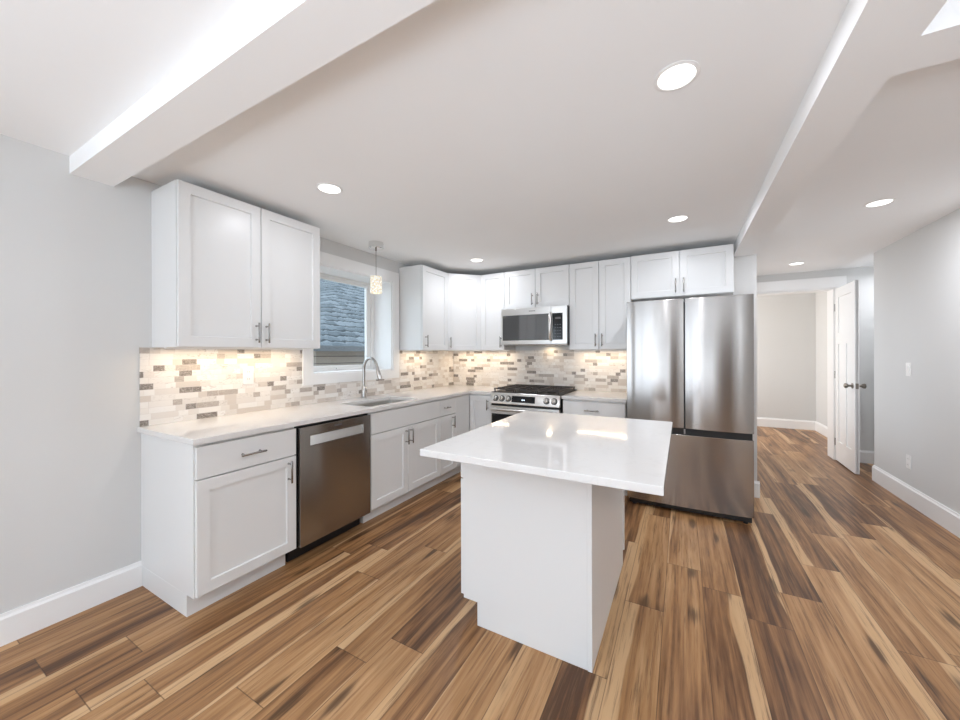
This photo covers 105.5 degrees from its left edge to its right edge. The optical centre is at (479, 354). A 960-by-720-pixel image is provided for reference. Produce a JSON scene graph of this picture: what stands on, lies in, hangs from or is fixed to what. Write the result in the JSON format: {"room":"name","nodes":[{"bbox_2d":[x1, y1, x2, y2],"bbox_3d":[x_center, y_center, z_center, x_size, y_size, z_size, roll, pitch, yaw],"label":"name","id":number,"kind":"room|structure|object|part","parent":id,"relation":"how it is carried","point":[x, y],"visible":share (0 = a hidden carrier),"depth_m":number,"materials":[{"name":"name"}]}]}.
{"room":"kitchen","nodes":[
{"label":"kitchen","id":0,"kind":"room"},
{"bbox_2d":[0,134,408,613],"bbox_3d":[-2.285,0.148,1.830,0.300,2.372,7.628,0,0,29],"label":"wall","id":1,"kind":"structure","parent":0,"point":[76,251],"depth_m":1.86,"materials":[{"name":"paint"}]},
{"bbox_2d":[0,561,141,646],"bbox_3d":[-2.942,1.265,0.312,0.016,0.142,4.094,0,0,29],"label":"baseboard","id":2,"kind":"structure","parent":1,"relation":"attached to","point":[17,623],"depth_m":1.84,"materials":[{"name":"paint"}]},
{"bbox_2d":[151,179,319,349],"bbox_3d":[-1.558,-0.496,2.455,0.367,0.928,0.898,0,0,29],"label":"upper cabinet","id":3,"kind":"object","parent":1,"relation":"attached to","point":[228,272],"depth_m":2.23,"materials":[{"name":"paint"}]},
{"bbox_3d":[-1.549,-0.500,2.196,0.020,0.914,0.447,0,0,29],"label":"door","id":4,"kind":"part","parent":3,"relation":"part of","materials":[{"name":"paint"}]},
{"bbox_3d":[-1.613,-0.036,2.487,0.024,0.008,0.860,0,0,29],"label":"light strip","id":5,"kind":"part","parent":3,"relation":"part of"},
{"bbox_3d":[-1.429,-0.137,2.350,0.040,0.130,0.013,0,0,29],"label":"handle","id":6,"kind":"part","parent":3,"relation":"part of","materials":[{"name":"silver metal"}]},
{"bbox_3d":[-1.397,-0.138,2.407,0.040,0.130,0.013,0,0,29],"label":"handle","id":7,"kind":"part","parent":3,"relation":"part of","materials":[{"name":"silver metal"}]},
{"bbox_3d":[-1.332,-0.501,2.588,0.020,0.914,0.441,0,0,29],"label":"door","id":8,"kind":"part","parent":3,"relation":"part of","materials":[{"name":"paint"}]},
{"bbox_2d":[139,347,453,426],"bbox_3d":[-1.161,0.188,3.540,0.008,0.458,3.290,0,0,29],"label":"tile backsplash","id":9,"kind":"structure","parent":1,"relation":"attached to","point":[176,385],"depth_m":2.57,"materials":[{"name":"tile"}]},
{"bbox_2d":[243,366,253,383],"bbox_3d":[-1.662,0.151,2.619,0.009,0.128,0.074,0,0,29],"label":"wall outlet","id":10,"kind":"object","parent":9,"relation":"attached to","point":[248,371],"visible":1,"depth_m":2.62,"materials":[{"name":"white plastic"}]},
{"bbox_2d":[302,251,398,385],"bbox_3d":[-1.308,-0.314,3.578,0.318,1.144,1.166,0,0,29],"label":"window","id":11,"kind":"structure","parent":1,"relation":"in","point":[381,310],"depth_m":3.89,"materials":[{"name":"paint"}]},
{"bbox_3d":[-1.425,-0.306,3.631,0.033,0.885,0.866,0,0,29],"label":"sash","id":12,"kind":"part","parent":11,"relation":"part of","materials":[{"name":"white plastic"}]},
{"bbox_3d":[-1.420,-0.303,3.640,0.058,0.930,0.946,0,0,29],"label":"frame","id":13,"kind":"part","parent":11,"relation":"part of","materials":[{"name":"white plastic"}]},
{"bbox_2d":[399,265,447,350],"bbox_3d":[-0.617,-0.499,4.155,0.367,0.912,0.478,0,0,29],"label":"upper cabinet","id":14,"kind":"object","parent":1,"relation":"attached to","point":[423,290],"visible":0.97,"depth_m":4.00,"materials":[{"name":"paint"}]},
{"bbox_3d":[-0.500,-0.499,4.090,0.020,0.906,0.473,0,0,29],"label":"door","id":15,"kind":"part","parent":14,"relation":"part of","materials":[{"name":"paint"}]},
{"bbox_2d":[0,0,959,295],"bbox_3d":[1.145,-1.084,2.353,5.800,0.127,11.870,0,0,29],"label":"ceiling","id":16,"kind":"structure","parent":0,"point":[511,135],"depth_m":1.63,"materials":[{"name":"paint"}]},
{"bbox_2d":[69,0,435,186],"bbox_3d":[-0.596,-0.971,1.129,3.340,0.089,0.166,0,0,29],"label":"ceiling beam","id":17,"kind":"structure","parent":16,"relation":"attached to","point":[276,44],"depth_m":1.21,"materials":[{"name":"paint"}]},
{"bbox_2d":[316,183,342,193],"bbox_3d":[-0.921,-1.012,2.234,0.153,0.006,0.153,0,0,29],"label":"recessed light","id":18,"kind":"object","parent":16,"relation":"in","point":[329,188],"visible":1,"depth_m":2.22,"materials":[{"name":"white plastic"}]},
{"bbox_2d":[368,240,382,293],"bbox_3d":[-0.947,-0.785,3.323,0.132,0.460,0.132,0,0,29],"label":"pendant lamp","id":19,"kind":"object","parent":16,"relation":"hanging from","point":[375,281],"visible":1,"depth_m":3.28,"materials":[{"name":"beige glass"}]},
{"bbox_3d":[-0.946,-0.632,3.323,0.106,0.154,0.106,0,0,29],"label":"lamp shade","id":20,"kind":"part","parent":19,"relation":"part of","materials":[{"name":"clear glass"}]},
{"bbox_2d":[470,258,483,261],"bbox_3d":[-0.035,-1.014,3.938,0.153,0.006,0.153,0,0,29],"label":"recessed light","id":21,"kind":"object","parent":16,"relation":"in","point":[472,259],"visible":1,"depth_m":3.93,"materials":[{"name":"white plastic"}]},
{"bbox_2d":[653,60,700,91],"bbox_3d":[0.721,-1.016,1.339,0.153,0.006,0.153,0,0,29],"label":"recessed light","id":22,"kind":"object","parent":16,"relation":"in","point":[677,75],"visible":1,"depth_m":1.33,"materials":[{"name":"white plastic"}]},
{"bbox_2d":[666,215,688,222],"bbox_3d":[1.490,-1.018,2.749,0.153,0.006,0.153,0,0,29],"label":"recessed light","id":23,"kind":"object","parent":16,"relation":"in","point":[678,218],"visible":1,"depth_m":2.73,"materials":[{"name":"white plastic"}]},
{"bbox_2d":[788,262,804,264],"bbox_3d":[3.675,-1.051,4.239,0.153,0.006,0.153,0,0,29],"label":"recessed light","id":24,"kind":"object","parent":16,"relation":"in","point":[794,263],"visible":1,"depth_m":4.22,"materials":[{"name":"white plastic"}]},
{"bbox_2d":[734,0,946,256],"bbox_3d":[1.651,-0.984,1.925,0.180,0.130,3.405,0,0,29],"label":"ceiling beam","id":25,"kind":"structure","parent":16,"relation":"attached to","point":[870,40],"depth_m":1.30,"materials":[{"name":"paint"}]},
{"bbox_2d":[863,198,895,206],"bbox_3d":[2.772,-1.048,2.533,0.153,0.006,0.153,0,0,29],"label":"recessed light","id":26,"kind":"object","parent":16,"relation":"in","point":[880,202],"visible":1,"depth_m":2.52,"materials":[{"name":"white plastic"}]},
{"bbox_2d":[891,0,959,75],"bbox_3d":[1.816,-0.984,0.851,1.150,0.130,0.177,0,0,29],"label":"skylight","id":27,"kind":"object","parent":16,"relation":"attached to","point":[939,43],"depth_m":1.08,"materials":[{"name":"paint"}]},
{"bbox_2d":[0,426,959,719],"bbox_3d":[1.151,1.355,2.353,5.800,0.060,11.870,0,0,29],"label":"floor","id":28,"kind":"structure","parent":0,"point":[839,599],"depth_m":1.72,"materials":[{"name":"brown wood"}]},
{"bbox_2d":[141,427,295,616],"bbox_3d":[-1.532,0.890,2.181,0.672,0.884,0.540,0,0,29],"label":"base cabinet","id":29,"kind":"object","parent":28,"relation":"on","point":[218,517],"visible":0.89,"depth_m":1.98,"materials":[{"name":"paint"}]},
{"bbox_3d":[-1.282,0.544,2.044,0.020,0.161,0.532,0,0,29],"label":"drawer","id":30,"kind":"part","parent":29,"relation":"part of","materials":[{"name":"paint"}]},
{"bbox_3d":[-1.281,0.920,2.044,0.020,0.578,0.532,0,0,29],"label":"door","id":31,"kind":"part","parent":29,"relation":"part of","materials":[{"name":"paint"}]},
{"bbox_3d":[-1.258,0.547,2.026,0.040,0.013,0.135,0,0,29],"label":"handle","id":32,"kind":"part","parent":29,"relation":"part of","materials":[{"name":"silver metal"}]},
{"bbox_3d":[-1.151,0.715,2.218,0.040,0.135,0.013,0,0,29],"label":"handle","id":33,"kind":"part","parent":29,"relation":"part of","materials":[{"name":"silver metal"}]},
{"bbox_2d":[285,413,370,561],"bbox_3d":[-1.247,0.895,2.684,0.606,0.872,0.602,0,0,29],"label":"dishwasher","id":34,"kind":"object","parent":28,"relation":"on","point":[333,456],"visible":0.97,"depth_m":2.49,"materials":[{"name":"silver metal"}]},
{"bbox_3d":[-1.095,1.272,2.600,0.020,0.118,0.598,0,0,29],"label":"toe panel","id":35,"kind":"part","parent":34,"relation":"part of","materials":[{"name":"black plastic"}]},
{"bbox_3d":[-0.992,0.559,2.548,0.024,0.057,0.442,0,0,29],"label":"pocket handle","id":36,"kind":"part","parent":34,"relation":"part of","materials":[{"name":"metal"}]},
{"bbox_2d":[360,400,439,522],"bbox_3d":[-0.878,0.888,3.362,0.672,0.884,0.926,0,0,29],"label":"base cabinet","id":37,"kind":"object","parent":28,"relation":"on","point":[398,472],"visible":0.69,"depth_m":3.13,"materials":[{"name":"paint"}]},
{"bbox_3d":[-0.744,0.919,3.014,0.020,0.578,0.430,0,0,29],"label":"door","id":38,"kind":"part","parent":37,"relation":"part of","materials":[{"name":"paint"}]},
{"bbox_3d":[-0.627,0.542,3.226,0.020,0.161,0.915,0,0,29],"label":"false drawer","id":39,"kind":"part","parent":37,"relation":"part of","materials":[{"name":"paint"}]},
{"bbox_3d":[-0.627,0.713,3.164,0.040,0.135,0.013,0,0,29],"label":"handle","id":40,"kind":"part","parent":37,"relation":"part of","materials":[{"name":"silver metal"}]},
{"bbox_3d":[-0.521,0.918,3.417,0.020,0.578,0.480,0,0,29],"label":"door","id":41,"kind":"part","parent":37,"relation":"part of","materials":[{"name":"paint"}]},
{"bbox_2d":[433,397,455,485],"bbox_3d":[-0.583,0.887,3.895,0.672,0.884,0.292,0,0,29],"label":"base cabinet","id":42,"kind":"object","parent":28,"relation":"on","point":[447,405],"visible":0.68,"depth_m":3.75,"materials":[{"name":"paint"}]},
{"bbox_3d":[-0.334,0.541,3.756,0.020,0.161,0.287,0,0,29],"label":"drawer","id":43,"kind":"part","parent":42,"relation":"part of","materials":[{"name":"paint"}]},
{"bbox_3d":[-0.333,0.918,3.756,0.020,0.578,0.287,0,0,29],"label":"door","id":44,"kind":"part","parent":42,"relation":"part of","materials":[{"name":"paint"}]},
{"bbox_2d":[449,394,491,476],"bbox_3d":[-0.189,0.886,4.368,0.904,0.884,0.917,0,0,29],"label":"base cabinet","id":45,"kind":"object","parent":28,"relation":"on","point":[473,411],"visible":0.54,"depth_m":4.05,"materials":[{"name":"paint"}]},
{"bbox_2d":[137,385,499,445],"bbox_3d":[-0.764,0.431,3.319,0.916,0.030,3.308,0,0,29],"label":"countertop","id":46,"kind":"structure","parent":45,"relation":"on","point":[213,429],"depth_m":2.41,"materials":[{"name":"white stone"}]},
{"bbox_2d":[361,357,381,397],"bbox_3d":[-1.017,0.221,3.421,0.255,0.391,0.056,0,0,29],"label":"kitchen faucet","id":47,"kind":"object","parent":46,"relation":"on","point":[379,376],"visible":1,"depth_m":3.45,"materials":[{"name":"silver metal"}]},
{"bbox_3d":[-1.032,0.171,3.429,0.192,0.291,0.027,0,0,29],"label":"spout","id":48,"kind":"part","parent":47,"relation":"part of","materials":[{"name":"silver metal"}]},
{"bbox_2d":[355,399,404,406],"bbox_3d":[-0.879,0.540,3.242,0.384,0.185,0.644,0,0,29],"label":"sink","id":49,"kind":"object","parent":46,"relation":"in","point":[383,402],"visible":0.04,"depth_m":3.48,"materials":[{"name":"metal"}]},
{"bbox_3d":[-0.195,0.833,4.012,0.020,0.746,0.282,0,0,29],"label":"filler panel","id":50,"kind":"part","parent":45,"relation":"part of","materials":[{"name":"paint"}]},
{"bbox_3d":[0.008,0.833,4.072,0.266,0.746,0.020,0,0,29],"label":"door","id":51,"kind":"part","parent":45,"relation":"part of","materials":[{"name":"paint"}]},
{"bbox_2d":[490,384,576,422],"bbox_3d":[0.594,0.848,4.022,0.762,0.957,0.742,0,0,29],"label":"gas range","id":52,"kind":"object","parent":28,"relation":"on","point":[508,401],"visible":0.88,"depth_m":3.81,"materials":[{"name":"silver metal"}]},
{"bbox_3d":[0.430,0.582,3.726,0.692,0.025,0.065,0,0,29],"label":"handle","id":53,"kind":"part","parent":52,"relation":"part of","materials":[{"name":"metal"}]},
{"bbox_3d":[0.454,0.469,3.770,0.762,0.115,0.055,0,0,29],"label":"control panel","id":54,"kind":"part","parent":52,"relation":"part of","materials":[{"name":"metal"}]},
{"bbox_3d":[0.457,0.821,3.774,0.756,0.541,0.044,0,0,29],"label":"oven door","id":55,"kind":"part","parent":52,"relation":"part of","materials":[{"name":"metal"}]},
{"bbox_2d":[492,387,576,395],"bbox_3d":[0.616,0.407,4.063,0.762,0.008,0.650,0,0,29],"label":"cooktop","id":56,"kind":"object","parent":52,"relation":"in","point":[503,392],"depth_m":3.86,"materials":[{"name":"black metal"}]},
{"bbox_2d":[461,463,624,672],"bbox_3d":[0.389,0.885,2.084,0.699,0.884,0.918,0,0,29],"label":"kitchen island","id":57,"kind":"object","parent":28,"relation":"on","point":[542,556],"visible":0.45,"depth_m":1.66,"materials":[{"name":"paint"}]},
{"bbox_3d":[0.018,0.917,2.032,0.020,0.578,0.437,0,0,29],"label":"door","id":58,"kind":"part","parent":57,"relation":"part of","materials":[{"name":"paint"}]},
{"bbox_2d":[420,411,672,495],"bbox_3d":[0.453,0.427,1.905,0.953,0.030,1.236,0,0,29],"label":"island countertop","id":59,"kind":"structure","parent":57,"relation":"on","point":[613,452],"depth_m":1.58,"materials":[{"name":"white stone"}]},
{"bbox_3d":[0.675,0.884,1.916,0.018,0.884,0.900,0,0,29],"label":"panel","id":60,"kind":"part","parent":57,"relation":"part of","materials":[{"name":"paint"}]},
{"bbox_2d":[563,399,626,495],"bbox_3d":[1.217,0.882,3.729,0.585,0.884,0.672,0,0,29],"label":"base cabinet","id":61,"kind":"object","parent":28,"relation":"on","point":[570,406],"visible":0.18,"depth_m":3.45,"materials":[{"name":"paint"}]},
{"bbox_2d":[561,390,626,402],"bbox_3d":[1.224,0.425,3.740,0.604,0.030,0.646,0,0,29],"label":"countertop","id":62,"kind":"structure","parent":61,"relation":"on","point":[579,394],"depth_m":3.58,"materials":[{"name":"white stone"}]},
{"bbox_3d":[1.078,0.537,3.479,0.580,0.161,0.020,0,0,29],"label":"drawer","id":63,"kind":"part","parent":61,"relation":"part of","materials":[{"name":"paint"}]},
{"bbox_2d":[627,294,753,523],"bbox_3d":[1.868,0.430,3.318,0.912,1.786,0.715,0,0,29],"label":"refrigerator","id":64,"kind":"object","parent":28,"relation":"on","point":[690,363],"visible":0.87,"depth_m":2.96,"materials":[{"name":"grey metal"}]},
{"bbox_3d":[1.505,0.077,3.149,0.442,1.077,0.068,0,0,29],"label":"door","id":65,"kind":"part","parent":64,"relation":"part of","materials":[{"name":"metal"}]},
{"bbox_3d":[1.713,0.967,3.035,0.912,0.597,0.068,0,0,29],"label":"freezer drawer","id":66,"kind":"part","parent":64,"relation":"part of","materials":[{"name":"metal"}]},
{"bbox_3d":[1.908,0.076,2.926,0.461,1.077,0.068,0,0,29],"label":"door","id":67,"kind":"part","parent":64,"relation":"part of","materials":[{"name":"metal"}]},
{"bbox_2d":[515,254,756,480],"bbox_3d":[1.125,0.139,4.233,3.340,2.372,0.120,0,0,29],"label":"wall","id":68,"kind":"structure","parent":0,"point":[745,267],"depth_m":3.40,"materials":[{"name":"paint"}]},
{"bbox_2d":[446,273,481,350],"bbox_3d":[-0.249,-0.500,4.567,0.613,0.912,0.622,0,0,29],"label":"upper cabinet","id":69,"kind":"object","parent":68,"relation":"attached to","point":[464,290],"visible":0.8,"depth_m":4.36,"materials":[{"name":"paint"}]},
{"bbox_2d":[481,272,514,350],"bbox_3d":[0.215,-0.501,4.456,0.312,0.912,0.367,0,0,29],"label":"upper cabinet","id":70,"kind":"object","parent":68,"relation":"attached to","point":[492,285],"visible":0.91,"depth_m":4.34,"materials":[{"name":"paint"}]},
{"bbox_3d":[0.151,-0.501,4.339,0.307,0.906,0.020,0,0,29],"label":"door","id":71,"kind":"part","parent":70,"relation":"part of","materials":[{"name":"paint"}]},
{"bbox_2d":[504,264,569,308],"bbox_3d":[0.685,-0.737,4.196,0.762,0.442,0.367,0,0,29],"label":"upper cabinet","id":72,"kind":"object","parent":68,"relation":"attached to","point":[546,286],"visible":0.88,"depth_m":4.05,"materials":[{"name":"paint"}]},
{"bbox_3d":[0.454,-0.737,4.171,0.376,0.436,0.020,0,0,29],"label":"door","id":73,"kind":"part","parent":72,"relation":"part of","materials":[{"name":"paint"}]},
{"bbox_2d":[501,305,569,345],"bbox_3d":[0.662,-0.304,4.152,0.757,0.417,0.450,0,0,29],"label":"microwave","id":74,"kind":"object","parent":72,"relation":"attached to","point":[549,325],"visible":0.95,"depth_m":3.98,"materials":[{"name":"silver metal"}]},
{"bbox_3d":[0.507,-0.311,4.049,0.586,0.402,0.022,0,0,29],"label":"door","id":75,"kind":"part","parent":74,"relation":"part of","materials":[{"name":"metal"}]},
{"bbox_3d":[0.680,-0.104,4.184,0.737,0.012,0.340,0,0,29],"label":"vent panel","id":76,"kind":"part","parent":74,"relation":"part of","materials":[{"name":"silver metal"}]},
{"bbox_3d":[0.747,-0.293,3.882,0.035,0.310,0.061,0,0,29],"label":"handle","id":77,"kind":"part","parent":74,"relation":"part of","materials":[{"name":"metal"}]},
{"bbox_3d":[0.839,-0.312,3.865,0.169,0.402,0.022,0,0,29],"label":"control panel","id":78,"kind":"part","parent":74,"relation":"part of","materials":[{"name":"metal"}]},
{"bbox_3d":[0.787,-0.737,3.987,0.376,0.436,0.020,0,0,29],"label":"door","id":79,"kind":"part","parent":72,"relation":"part of","materials":[{"name":"paint"}]},
{"bbox_2d":[453,350,626,391],"bbox_3d":[0.641,0.183,4.427,2.305,0.457,0.009,0,0,29],"label":"tile backsplash","id":80,"kind":"structure","parent":68,"relation":"attached to","point":[599,370],"depth_m":4.34,"materials":[{"name":"tile"}]},
{"bbox_2d":[569,257,632,349],"bbox_3d":[1.286,-0.504,3.864,0.610,0.912,0.367,0,0,29],"label":"upper cabinet","id":81,"kind":"object","parent":68,"relation":"attached to","point":[599,291],"visible":0.91,"depth_m":3.73,"materials":[{"name":"paint"}]},
{"bbox_3d":[1.088,-0.503,3.820,0.300,0.906,0.020,0,0,29],"label":"door","id":82,"kind":"part","parent":81,"relation":"part of","materials":[{"name":"paint"}]},
{"bbox_3d":[1.355,-0.504,3.673,0.300,0.906,0.020,0,0,29],"label":"door","id":83,"kind":"part","parent":81,"relation":"part of","materials":[{"name":"paint"}]},
{"bbox_2d":[631,244,733,301],"bbox_3d":[1.919,-0.752,3.513,0.838,0.426,0.367,0,0,29],"label":"upper cabinet","id":84,"kind":"object","parent":68,"relation":"attached to","point":[706,271],"visible":0.98,"depth_m":3.37,"materials":[{"name":"paint"}]},
{"bbox_3d":[1.672,-0.752,3.497,0.415,0.420,0.020,0,0,29],"label":"door","id":85,"kind":"part","parent":84,"relation":"part of","materials":[{"name":"paint"}]},
{"bbox_3d":[2.038,-0.753,3.294,0.413,0.420,0.020,0,0,29],"label":"door","id":86,"kind":"part","parent":84,"relation":"part of","materials":[{"name":"paint"}]},
{"bbox_2d":[754,481,759,497],"bbox_3d":[2.518,1.246,3.385,0.123,0.150,0.018,0,0,29],"label":"baseboard","id":87,"kind":"structure","parent":68,"relation":"attached to","point":[756,483],"depth_m":3.36,"materials":[{"name":"paint"}]},
{"bbox_2d":[757,293,815,420],"bbox_3d":[4.696,0.129,6.956,2.550,2.372,0.120,0,0,29],"label":"wall","id":88,"kind":"structure","parent":0,"point":[786,324],"depth_m":6.47,"materials":[{"name":"paint"}]},
{"bbox_2d":[757,417,826,436],"bbox_3d":[4.229,1.236,5.982,2.430,0.160,2.040,0,0,29],"label":"baseboard","id":89,"kind":"structure","parent":88,"relation":"attached to","point":[765,422],"depth_m":6.43,"materials":[{"name":"paint"}]},
{"bbox_2d":[757,266,873,459],"bbox_3d":[4.332,0.130,4.677,2.080,2.372,0.140,0,0,29],"label":"wall","id":90,"kind":"structure","parent":0,"point":[865,275],"depth_m":4.42,"materials":[{"name":"paint"}]},
{"bbox_2d":[757,276,846,459],"bbox_3d":[4.060,0.177,4.862,1.145,2.280,0.240,0,0,29],"label":"door frame","id":91,"kind":"structure","parent":90,"relation":"attached to","point":[828,284],"depth_m":4.65,"materials":[{"name":"paint"}]},
{"bbox_2d":[834,280,866,473],"bbox_3d":[4.265,0.249,4.248,0.182,2.110,0.653,0,0,30],"label":"door","id":92,"kind":"structure","parent":90,"relation":"in","point":[846,306],"depth_m":4.17,"materials":[{"name":"paint"}]},
{"bbox_3d":[4.087,0.350,4.052,0.073,0.060,0.060,0,0,30],"label":"knob","id":93,"kind":"part","parent":92,"relation":"part of","materials":[{"name":"silver metal"}]},
{"bbox_2d":[860,450,873,463],"bbox_3d":[4.857,1.240,4.299,0.800,0.150,0.016,0,0,29],"label":"baseboard","id":94,"kind":"structure","parent":90,"relation":"attached to","point":[865,456],"depth_m":4.40,"materials":[{"name":"paint"}]},
{"bbox_2d":[816,292,826,425],"bbox_3d":[5.370,0.127,5.417,0.120,2.372,2.160,0,0,29],"label":"wall","id":95,"kind":"structure","parent":0,"point":[821,297],"depth_m":6.03,"materials":[{"name":"paint"}]},
{"bbox_2d":[874,208,959,513],"bbox_3d":[2.074,0.136,0.001,0.120,2.372,8.650,0,0,29],"label":"wall","id":96,"kind":"structure","parent":0,"point":[917,275],"depth_m":3.08,"materials":[{"name":"paint"}]},
{"bbox_2d":[906,454,910,468],"bbox_3d":[3.791,0.952,3.229,0.009,0.118,0.074,0,0,29],"label":"wall outlet","id":97,"kind":"object","parent":96,"relation":"attached to","point":[908,457],"visible":1,"depth_m":3.22,"materials":[{"name":"white plastic"}]},
{"bbox_2d":[906,363,910,375],"bbox_3d":[3.787,0.136,3.230,0.012,0.118,0.074,0,0,29],"label":"light switch","id":98,"kind":"object","parent":96,"relation":"attached to","point":[908,365],"visible":1,"depth_m":3.22,"materials":[{"name":"white plastic"}]},
{"bbox_2d":[872,465,959,537],"bbox_3d":[2.103,1.242,0.065,0.138,0.160,8.548,0,0,29],"label":"baseboard","id":99,"kind":"structure","parent":96,"relation":"attached to","point":[939,513],"depth_m":3.06,"materials":[{"name":"paint"}]},
{"label":"outside","id":100,"kind":"structure","parent":0,"visible":0},
{"bbox_3d":[-11.768,2.034,15.662,29.699,0.150,44.000,0,0,29],"label":"ground","id":101,"kind":"structure","parent":100,"visible":0},
{"bbox_2d":[313,279,364,365],"bbox_3d":[-5.901,-0.906,15.124,12.100,5.700,11.250,0,0,29],"label":"neighbor house","id":102,"kind":"structure","parent":101,"relation":"on","point":[342,306],"depth_m":9.17,"materials":[{"name":"blue stone"}]}
]}

